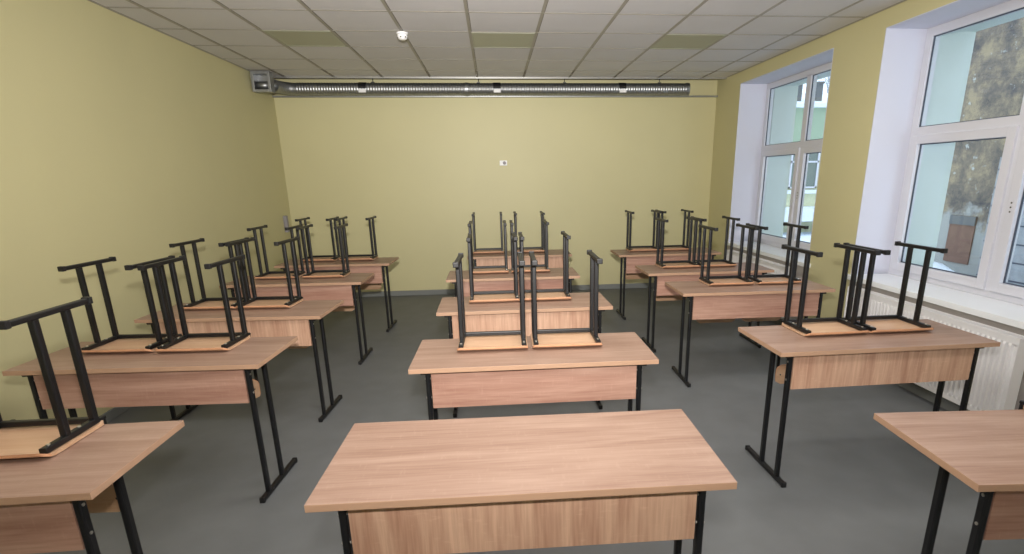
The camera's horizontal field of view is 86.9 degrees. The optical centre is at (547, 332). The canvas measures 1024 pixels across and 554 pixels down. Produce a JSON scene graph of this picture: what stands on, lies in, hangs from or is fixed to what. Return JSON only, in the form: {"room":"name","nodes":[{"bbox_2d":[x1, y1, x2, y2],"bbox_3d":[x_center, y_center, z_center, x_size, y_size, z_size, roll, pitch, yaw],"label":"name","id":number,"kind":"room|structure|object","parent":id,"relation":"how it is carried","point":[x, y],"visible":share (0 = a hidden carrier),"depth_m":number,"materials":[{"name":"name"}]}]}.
{"room":"classroom","nodes":[
{"label":"classroom","id":0,"kind":"room"},
{"bbox_2d":[0,0,291,420],"bbox_3d":[-3.191,-0.750,2.744,0.150,3.300,9.977,-2,16,-5],"label":"wall","id":1,"kind":"structure","parent":0,"point":[127,140],"depth_m":4.02,"materials":[{"name":"paint"}]},
{"bbox_2d":[100,407,131,422],"bbox_3d":[-3.087,0.800,3.190,0.014,0.072,9.663,-2,16,-5],"label":"baseboard","id":2,"kind":"structure","parent":1,"relation":"attached to","point":[114,412],"depth_m":3.93,"materials":[{"name":"grey plastic"}]},
{"bbox_2d":[250,71,274,92],"bbox_3d":[-3.411,-2.998,6.465,0.215,0.227,0.130,-2,16,-5],"label":"box","id":3,"kind":"object","parent":1,"relation":"attached to","point":[261,81],"visible":1,"depth_m":6.44,"materials":[{"name":"metal"}]},
{"bbox_2d":[283,215,289,231],"bbox_3d":[-3.527,-1.467,7.292,0.044,0.220,0.070,-2,16,-5],"label":"junction box","id":4,"kind":"object","parent":1,"relation":"attached to","point":[285,218],"visible":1,"depth_m":7.26,"materials":[{"name":"grey plastic"}]},
{"bbox_2d":[273,76,726,78],"bbox_3d":[-0.575,-3.322,7.001,6.017,0.052,0.016,-2,16,-5],"label":"trim","id":5,"kind":"structure","parent":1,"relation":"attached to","point":[349,77],"depth_m":6.99,"materials":[{"name":"silver metal"}]},
{"bbox_2d":[273,78,717,291],"bbox_3d":[-0.197,-2.230,7.756,6.817,3.300,0.150,-2,16,-5],"label":"wall","id":6,"kind":"structure","parent":0,"point":[422,167],"depth_m":7.63,"materials":[{"name":"paint"}]},
{"bbox_2d":[272,95,717,97],"bbox_3d":[-0.599,-3.205,7.327,6.010,0.018,0.060,-2,16,-5],"label":"steel rail","id":7,"kind":"object","parent":6,"relation":"attached to","point":[612,96],"visible":1,"depth_m":7.31,"materials":[{"name":"grey metal"}]},
{"bbox_2d":[500,160,506,165],"bbox_3d":[-0.617,-2.380,7.576,0.105,0.070,0.030,-2,16,-5],"label":"wall sensor","id":8,"kind":"object","parent":6,"relation":"attached to","point":[502,162],"visible":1,"depth_m":7.57,"materials":[{"name":"white plastic"}]},
{"bbox_2d":[356,283,653,296],"bbox_3d":[-0.566,-0.640,8.087,6.017,0.072,0.014,-2,16,-5],"label":"baseboard","id":9,"kind":"structure","parent":6,"relation":"attached to","point":[629,285],"depth_m":7.99,"materials":[{"name":"grey plastic"}]},
{"bbox_2d":[88,0,906,77],"bbox_3d":[-0.124,-2.044,2.518,6.017,0.028,9.360,-2,16,-5],"label":"ceiling","id":10,"kind":"structure","parent":0,"point":[572,38],"depth_m":4.81,"materials":[{"name":"tile"}]},
{"bbox_2d":[263,30,346,46],"bbox_3d":[-2.216,-2.712,4.982,0.572,0.006,0.572,-2,16,-5],"label":"recessed light","id":11,"kind":"object","parent":10,"relation":"in","point":[288,38],"visible":1,"depth_m":4.96,"materials":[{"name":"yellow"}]},
{"bbox_2d":[396,31,407,40],"bbox_3d":[-1.294,-2.643,4.816,0.104,0.060,0.104,-2,16,-5],"label":"smoke detector","id":12,"kind":"object","parent":10,"relation":"attached to","point":[401,35],"visible":1,"depth_m":4.78,"materials":[{"name":"white plastic"}]},
{"bbox_2d":[471,32,534,47],"bbox_3d":[-0.424,-2.783,5.142,0.572,0.006,0.572,-2,16,-5],"label":"recessed light","id":13,"kind":"object","parent":10,"relation":"in","point":[480,39],"visible":1,"depth_m":5.13,"materials":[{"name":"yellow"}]},
{"bbox_2d":[650,34,725,48],"bbox_3d":[1.367,-2.854,5.302,0.572,0.006,0.572,-2,16,-5],"label":"recessed light","id":14,"kind":"object","parent":10,"relation":"in","point":[670,41],"visible":1,"depth_m":5.28,"materials":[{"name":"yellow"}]},
{"bbox_2d":[33,287,1023,553],"bbox_3d":[-0.174,0.775,3.483,6.167,0.120,9.977,-2,16,-5],"label":"floor","id":15,"kind":"structure","parent":0,"point":[854,486],"depth_m":3.37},
{"bbox_2d":[0,420,184,553],"bbox_3d":[-1.974,0.802,1.866,1.225,0.768,0.530,-2,16,-5],"label":"school desk","id":16,"kind":"object","parent":15,"relation":"on","point":[44,509],"visible":0.98,"depth_m":1.68,"materials":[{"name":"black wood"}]},
{"bbox_2d":[0,297,119,512],"bbox_3d":[-1.845,0.336,1.921,0.372,0.856,0.379,-2,16,-5],"label":"chair","id":17,"kind":"object","parent":16,"relation":"on","point":[29,438],"visible":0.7,"depth_m":1.90,"materials":[{"name":"birch plywood"},{"name":"plywood"},{"name":"black metal"}]},
{"bbox_2d":[2,336,297,502],"bbox_3d":[-2.061,0.480,2.991,1.225,0.768,0.530,-1,16,-2],"label":"school desk","id":18,"kind":"object","parent":15,"relation":"on","point":[131,379],"visible":0.73,"depth_m":2.75,"materials":[{"name":"black wood"}]},
{"bbox_2d":[57,255,181,352],"bbox_3d":[-2.306,0.025,3.027,0.372,0.856,0.379,-1,16,-2],"label":"chair","id":19,"kind":"object","parent":18,"relation":"on","point":[118,343],"visible":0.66,"depth_m":2.96,"materials":[{"name":"birch plywood"},{"name":"plywood"},{"name":"black metal"}]},
{"bbox_2d":[137,254,260,397],"bbox_3d":[-1.903,0.019,3.028,0.372,0.856,0.379,-1,16,-2],"label":"chair","id":20,"kind":"object","parent":18,"relation":"on","point":[188,342],"visible":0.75,"depth_m":2.97,"materials":[{"name":"birch plywood"},{"name":"plywood"},{"name":"black metal"}]},
{"bbox_2d":[134,300,343,421],"bbox_3d":[-2.150,0.207,3.947,1.225,0.768,0.530,-1,16,-2],"label":"school desk","id":21,"kind":"object","parent":15,"relation":"on","point":[298,320],"visible":0.56,"depth_m":3.70,"materials":[{"name":"black wood"}]},
{"bbox_2d":[169,237,250,309],"bbox_3d":[-2.407,-0.247,3.981,0.372,0.856,0.379,-1,16,-1],"label":"chair","id":22,"kind":"object","parent":21,"relation":"on","point":[205,303],"visible":0.47,"depth_m":3.94,"materials":[{"name":"birch plywood"},{"name":"plywood"},{"name":"black metal"}]},
{"bbox_2d":[225,236,308,348],"bbox_3d":[-2.033,-0.256,3.993,0.372,0.856,0.379,-1,16,-1],"label":"chair","id":23,"kind":"object","parent":21,"relation":"on","point":[289,301],"visible":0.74,"depth_m":3.95,"materials":[{"name":"birch plywood"},{"name":"plywood"},{"name":"black metal"}]},
{"bbox_2d":[219,273,373,364],"bbox_3d":[-2.289,-0.125,5.112,1.225,0.768,0.530,-2,16,-3],"label":"school desk","id":24,"kind":"object","parent":15,"relation":"on","point":[340,288],"visible":0.62,"depth_m":4.87,"materials":[{"name":"black wood"}]},
{"bbox_2d":[247,224,305,278],"bbox_3d":[-2.527,-0.578,5.140,0.372,0.856,0.379,-2,16,-3],"label":"chair","id":25,"kind":"object","parent":24,"relation":"on","point":[268,274],"visible":0.53,"depth_m":5.09,"materials":[{"name":"birch plywood"},{"name":"plywood"},{"name":"black metal"}]},
{"bbox_2d":[296,223,354,311],"bbox_3d":[-2.098,-0.592,5.166,0.372,0.856,0.379,-2,16,-4],"label":"chair","id":26,"kind":"object","parent":24,"relation":"on","point":[344,272],"visible":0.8,"depth_m":5.13,"materials":[{"name":"black metal"}]},
{"bbox_2d":[274,257,398,331],"bbox_3d":[-2.343,-0.428,6.171,1.225,0.768,0.530,-2,16,-3],"label":"school desk","id":27,"kind":"object","parent":15,"relation":"on","point":[365,266],"visible":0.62,"depth_m":5.94,"materials":[{"name":"black wood"}]},
{"bbox_2d":[295,216,340,261],"bbox_3d":[-2.589,-0.882,6.201,0.372,0.856,0.379,-2,16,-2],"label":"chair","id":28,"kind":"object","parent":27,"relation":"on","point":[334,257],"visible":0.55,"depth_m":6.15,"materials":[{"name":"black metal"}]},
{"bbox_2d":[335,216,380,289],"bbox_3d":[-2.161,-0.894,6.223,0.372,0.856,0.379,-2,16,-3],"label":"chair","id":29,"kind":"object","parent":27,"relation":"on","point":[360,257],"visible":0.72,"depth_m":6.21,"materials":[{"name":"black metal"}]},
{"bbox_2d":[446,267,579,296],"bbox_3d":[-0.325,-0.193,5.251,1.225,0.768,0.530,-2,16,-5],"label":"school desk","id":30,"kind":"object","parent":15,"relation":"on","point":[553,279],"visible":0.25,"depth_m":4.99,"materials":[{"name":"black wood"}]},
{"bbox_2d":[467,220,508,273],"bbox_3d":[-0.568,-0.644,5.273,0.372,0.856,0.379,-2,16,-5],"label":"chair","id":31,"kind":"object","parent":30,"relation":"on","point":[503,268],"visible":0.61,"depth_m":5.20,"materials":[{"name":"black metal"}]},
{"bbox_2d":[509,219,549,272],"bbox_3d":[-0.173,-0.660,5.308,0.372,0.856,0.379,-2,16,-5],"label":"chair","id":32,"kind":"object","parent":30,"relation":"on","point":[540,267],"visible":0.55,"depth_m":5.21,"materials":[{"name":"black metal"}]},
{"bbox_2d":[467,249,571,268],"bbox_3d":[-0.336,-0.589,6.633,1.225,0.768,0.530,-2,16,-5],"label":"school desk","id":33,"kind":"object","parent":15,"relation":"on","point":[555,256],"visible":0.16,"depth_m":6.37,"materials":[{"name":"black wood"}]},
{"bbox_2d":[471,212,503,253],"bbox_3d":[-0.723,-1.034,6.640,0.372,0.856,0.379,-2,16,-5],"label":"chair","id":34,"kind":"object","parent":33,"relation":"on","point":[476,250],"visible":0.65,"depth_m":6.53,"materials":[{"name":"black metal"}]},
{"bbox_2d":[513,211,544,252],"bbox_3d":[-0.220,-1.055,6.688,0.372,0.856,0.379,-2,16,-5],"label":"chair","id":35,"kind":"object","parent":33,"relation":"on","point":[526,249],"visible":0.53,"depth_m":6.61,"materials":[{"name":"black metal"}]},
{"bbox_2d":[304,409,736,553],"bbox_3d":[-0.073,0.766,1.899,1.250,0.768,0.562,-2,16,-4],"label":"school desk","id":36,"kind":"object","parent":15,"relation":"on","point":[444,486],"visible":1,"depth_m":1.66,"materials":[{"name":"brown wood"}]},
{"bbox_2d":[436,292,612,417],"bbox_3d":[-0.166,0.147,4.059,1.225,0.768,0.530,-2,16,-6],"label":"school desk","id":37,"kind":"object","parent":15,"relation":"on","point":[574,312],"visible":0.52,"depth_m":3.80,"materials":[{"name":"black wood"}]},
{"bbox_2d":[466,232,519,302],"bbox_3d":[-0.402,-0.304,4.080,0.372,0.856,0.379,-2,16,-6],"label":"chair","id":38,"kind":"object","parent":37,"relation":"on","point":[505,295],"visible":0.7,"depth_m":3.99,"materials":[{"name":"black metal"}]},
{"bbox_2d":[518,231,571,300],"bbox_3d":[-0.022,-0.320,4.117,0.372,0.856,0.379,-2,16,-5],"label":"chair","id":39,"kind":"object","parent":37,"relation":"on","point":[542,294],"visible":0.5,"depth_m":4.05,"materials":[{"name":"black metal"}]},
{"bbox_2d":[408,332,658,419],"bbox_3d":[-0.071,0.462,2.958,1.225,0.768,0.530,-2,16,-4],"label":"school desk","id":40,"kind":"object","parent":15,"relation":"on","point":[608,371],"visible":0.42,"depth_m":2.71,"materials":[{"name":"black wood"}]},
{"bbox_2d":[453,251,527,350],"bbox_3d":[-0.300,0.009,2.984,0.372,0.856,0.379,-2,16,-4],"label":"chair","id":41,"kind":"object","parent":40,"relation":"on","point":[512,339],"visible":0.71,"depth_m":2.90,"materials":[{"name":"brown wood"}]},
{"bbox_2d":[529,250,602,347],"bbox_3d":[0.095,-0.005,3.014,0.372,0.856,0.379,-2,16,-4],"label":"chair","id":42,"kind":"object","parent":40,"relation":"on","point":[567,337],"visible":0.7,"depth_m":2.94,"materials":[{"name":"black metal"}]},
{"bbox_2d":[610,247,720,319],"bbox_3d":[1.425,-0.611,6.624,1.225,0.768,0.530,-2,16,-5],"label":"school desk","id":43,"kind":"object","parent":15,"relation":"on","point":[631,259],"visible":0.59,"depth_m":6.35,"materials":[{"name":"black wood"}]},
{"bbox_2d":[625,210,661,278],"bbox_3d":[1.165,-1.062,6.646,0.372,0.856,0.379,-2,16,-5],"label":"chair","id":44,"kind":"object","parent":43,"relation":"on","point":[653,247],"visible":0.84,"depth_m":6.64,"materials":[{"name":"black metal"}]},
{"bbox_2d":[656,209,693,250],"bbox_3d":[1.549,-1.077,6.678,0.372,0.856,0.379,-2,16,-5],"label":"chair","id":45,"kind":"object","parent":43,"relation":"on","point":[683,246],"visible":0.48,"depth_m":6.61,"materials":[{"name":"black metal"}]},
{"bbox_2d":[635,262,773,352],"bbox_3d":[1.538,-0.266,5.415,1.225,0.768,0.530,-2,16,-5],"label":"school desk","id":46,"kind":"object","parent":15,"relation":"on","point":[660,275],"visible":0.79,"depth_m":5.16,"materials":[{"name":"black wood"}]},
{"bbox_2d":[655,216,701,300],"bbox_3d":[1.295,-0.717,5.436,0.372,0.856,0.379,-2,16,-5],"label":"chair","id":47,"kind":"object","parent":46,"relation":"on","point":[688,263],"visible":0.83,"depth_m":5.41,"materials":[{"name":"black metal"}]},
{"bbox_2d":[691,216,739,266],"bbox_3d":[1.670,-0.732,5.470,0.372,0.856,0.379,-2,16,-5],"label":"chair","id":48,"kind":"object","parent":46,"relation":"on","point":[716,262],"visible":0.53,"depth_m":5.38,"materials":[{"name":"black metal"}]},
{"bbox_2d":[665,278,835,386],"bbox_3d":[1.648,-0.015,4.534,1.225,0.768,0.530,-2,16,-4],"label":"school desk","id":49,"kind":"object","parent":15,"relation":"on","point":[754,300],"visible":0.66,"depth_m":4.29,"materials":[{"name":"black wood"}]},
{"bbox_2d":[696,223,758,322],"bbox_3d":[1.496,-0.470,4.566,0.372,0.856,0.379,-2,16,-5],"label":"chair","id":50,"kind":"object","parent":49,"relation":"on","point":[709,280],"visible":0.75,"depth_m":4.53,"materials":[{"name":"black metal"}]},
{"bbox_2d":[742,222,808,321],"bbox_3d":[1.908,-0.484,4.595,0.372,0.856,0.379,-2,16,-3],"label":"chair","id":51,"kind":"object","parent":49,"relation":"on","point":[772,278],"visible":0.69,"depth_m":4.56,"materials":[{"name":"black metal"}]},
{"bbox_2d":[738,319,1000,487],"bbox_3d":[1.784,0.384,3.138,1.225,0.768,0.530,-2,16,-6],"label":"school desk","id":52,"kind":"object","parent":15,"relation":"on","point":[941,354],"visible":0.76,"depth_m":2.90,"materials":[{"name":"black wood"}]},
{"bbox_2d":[775,243,880,383],"bbox_3d":[1.600,-0.069,3.164,0.372,0.856,0.379,-3,16,-6],"label":"chair","id":53,"kind":"object","parent":52,"relation":"on","point":[836,325],"visible":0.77,"depth_m":3.11,"materials":[{"name":"black metal"}]},
{"bbox_2d":[842,241,947,332],"bbox_3d":[1.987,-0.086,3.202,0.372,0.856,0.379,-2,16,-5],"label":"chair","id":54,"kind":"object","parent":52,"relation":"on","point":[877,323],"visible":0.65,"depth_m":3.14,"materials":[{"name":"black metal"}]},
{"bbox_2d":[873,409,1023,553],"bbox_3d":[1.864,0.735,1.910,1.225,0.768,0.530,-1,16,-1],"label":"school desk","id":55,"kind":"object","parent":15,"relation":"on","point":[984,449],"visible":1,"depth_m":1.78,"materials":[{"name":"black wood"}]},
{"bbox_2d":[1018,400,1023,409],"bbox_3d":[1.992,0.272,1.955,0.372,0.856,0.379,-1,16,-1],"label":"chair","id":56,"kind":"object","parent":55,"relation":"on","point":[1021,405],"visible":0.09,"depth_m":2.07,"materials":[{"name":"black metal"}]},
{"bbox_2d":[706,0,956,317],"bbox_3d":[3.240,-1.005,3.318,0.741,3.300,9.677,-2,16,-5],"label":"wall","id":57,"kind":"structure","parent":0,"point":[858,46],"depth_m":5.02,"materials":[{"name":"paint"}]},
{"bbox_2d":[726,249,789,318],"bbox_3d":[2.538,-0.584,6.592,0.101,0.664,1.550,-2,16,-5],"label":"radiator","id":58,"kind":"object","parent":57,"relation":"attached to","point":[778,268],"visible":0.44,"depth_m":6.25,"materials":[{"name":"white metal"}]},
{"bbox_2d":[727,249,789,267],"bbox_3d":[2.523,-0.896,6.502,0.071,0.014,1.550,-2,16,-5],"label":"grille","id":59,"kind":"object","parent":58,"relation":"attached to","point":[762,261],"depth_m":6.29,"materials":[{"name":"white metal"}]},
{"bbox_2d":[728,245,803,319],"bbox_3d":[2.597,-0.594,6.596,0.014,0.720,1.970,-2,16,-5],"label":"trim","id":60,"kind":"structure","parent":57,"relation":"attached to","point":[799,272],"depth_m":6.09,"materials":[{"name":"paint"}]},
{"bbox_2d":[724,62,831,267],"bbox_3d":[2.766,-1.926,6.227,0.455,2.035,2.060,-2,16,-5],"label":"window","id":61,"kind":"structure","parent":57,"relation":"in","point":[770,245],"depth_m":6.34,"materials":[{"name":"white plastic"}]},
{"bbox_2d":[728,48,833,249],"bbox_3d":[2.762,-1.932,6.230,0.381,2.039,1.969,-2,16,-5],"label":"window reveal","id":62,"kind":"structure","parent":57,"relation":"attached to","point":[752,99],"depth_m":7.06,"materials":[{"name":"white paint"}]},
{"bbox_2d":[762,71,830,247],"bbox_3d":[3.196,-1.948,6.269,0.351,2.042,1.969,-2,16,-5],"label":"trim","id":63,"kind":"structure","parent":57,"relation":"attached to","point":[785,97],"depth_m":7.17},
{"bbox_2d":[773,318,969,410],"bbox_3d":[2.886,0.563,3.723,0.012,0.072,9.663,-2,16,-5],"label":"baseboard","id":64,"kind":"structure","parent":57,"relation":"attached to","point":[926,394],"depth_m":4.05,"materials":[{"name":"grey"}]},
{"bbox_2d":[851,0,1009,273],"bbox_3d":[3.022,-1.193,3.641,0.381,2.039,2.059,-2,16,-5],"label":"window reveal","id":65,"kind":"structure","parent":57,"relation":"attached to","point":[904,41],"depth_m":4.53,"materials":[{"name":"white paint"}]},
{"bbox_2d":[844,286,1023,410],"bbox_3d":[2.790,0.132,4.085,0.101,0.664,1.630,-2,16,-5],"label":"radiator","id":66,"kind":"object","parent":57,"relation":"attached to","point":[998,374],"visible":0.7,"depth_m":3.47,"materials":[{"name":"white metal"}]},
{"bbox_2d":[848,286,1023,339],"bbox_3d":[2.775,-0.180,3.994,0.071,0.014,1.630,-2,16,-5],"label":"grille","id":67,"kind":"object","parent":66,"relation":"attached to","point":[986,329],"depth_m":3.71,"materials":[{"name":"white metal"}]},
{"bbox_2d":[847,0,1023,328],"bbox_3d":[3.026,-1.187,3.638,0.455,2.035,2.150,-2,16,-5],"label":"window","id":68,"kind":"structure","parent":57,"relation":"in","point":[1007,209],"depth_m":3.90,"materials":[{"name":"white plastic"}]},
{"bbox_2d":[849,282,1023,409],"bbox_3d":[2.857,0.145,4.006,0.014,0.720,2.060,-2,16,-5],"label":"trim","id":69,"kind":"structure","parent":57,"relation":"attached to","point":[1002,326],"depth_m":3.67,"materials":[{"name":"paint"}]},
{"bbox_2d":[904,10,1023,304],"bbox_3d":[3.456,-1.209,3.680,0.351,2.042,2.059,-2,16,-5],"label":"trim","id":70,"kind":"structure","parent":57,"relation":"attached to","point":[955,49],"depth_m":4.55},
{"bbox_3d":[-0.146,-2.505,2.549,6.017,0.140,9.677,-2,16,-5],"label":"ceiling slab","id":71,"kind":"structure","parent":0,"visible":0},
{"bbox_2d":[274,79,689,95],"bbox_3d":[-0.764,-3.393,6.977,5.433,0.578,0.379,-2,16,-5],"label":"ventilation duct","id":72,"kind":"object","parent":71,"relation":"hanging from","point":[286,88],"visible":0.98,"depth_m":7.08,"materials":[{"name":"metal"}]},
{"bbox_2d":[358,82,366,87],"bbox_3d":[-2.384,-3.185,6.951,0.096,0.082,0.088,-2,16,-5],"label":"outlet","id":73,"kind":"object","parent":72,"relation":"attached to","point":[360,84],"depth_m":6.92,"materials":[{"name":"black plastic"}]},
{"bbox_2d":[493,82,500,87],"bbox_3d":[-0.663,-3.253,7.105,0.096,0.082,0.088,-2,16,-5],"label":"outlet","id":74,"kind":"object","parent":72,"relation":"attached to","point":[495,85],"depth_m":7.07,"materials":[{"name":"black plastic"}]},
{"bbox_2d":[619,83,626,87],"bbox_3d":[1.010,-3.320,7.254,0.096,0.082,0.088,-2,16,-5],"label":"outlet","id":75,"kind":"object","parent":72,"relation":"attached to","point":[621,85],"depth_m":7.22,"materials":[{"name":"black plastic"}]},
{"label":"outside","id":76,"kind":"structure","parent":0,"visible":0},
{"bbox_2d":[783,232,810,242],"bbox_3d":[20.314,-3.221,18.362,36.050,0.200,57.000,-2,16,-5],"label":"ground","id":77,"kind":"structure","parent":76,"point":[805,236],"depth_m":19.27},
{"bbox_2d":[783,81,827,231],"bbox_3d":[12.258,-7.305,22.655,11.400,5.500,7.400,-2,16,-5],"label":"building","id":78,"kind":"structure","parent":77,"relation":"on","point":[820,104],"depth_m":19.96,"materials":[{"name":"painted green plaster"},{"name":"dark glass"},{"name":"white plastic"}]},
{"bbox_2d":[825,76,829,92],"bbox_3d":[22.105,-15.699,40.704,4.961,11.439,6.921,-2,16,-5],"label":"bare tree","id":79,"kind":"object","parent":77,"relation":"on","point":[828,80],"visible":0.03,"depth_m":40.51,"materials":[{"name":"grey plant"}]},
{"bbox_2d":[933,262,954,271],"bbox_3d":[6.232,-0.885,9.150,1.100,0.768,2.560,-2,16,-5],"label":"heap","id":80,"kind":"object","parent":77,"relation":"on","point":[935,264],"visible":0.07,"depth_m":8.62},
{"bbox_2d":[934,17,1023,285],"bbox_3d":[10.225,-4.224,5.673,6.306,9.000,10.600,-2,16,-5],"label":"building","id":81,"kind":"structure","parent":77,"relation":"on","point":[995,81],"depth_m":8.84,"materials":[{"name":"paint"}]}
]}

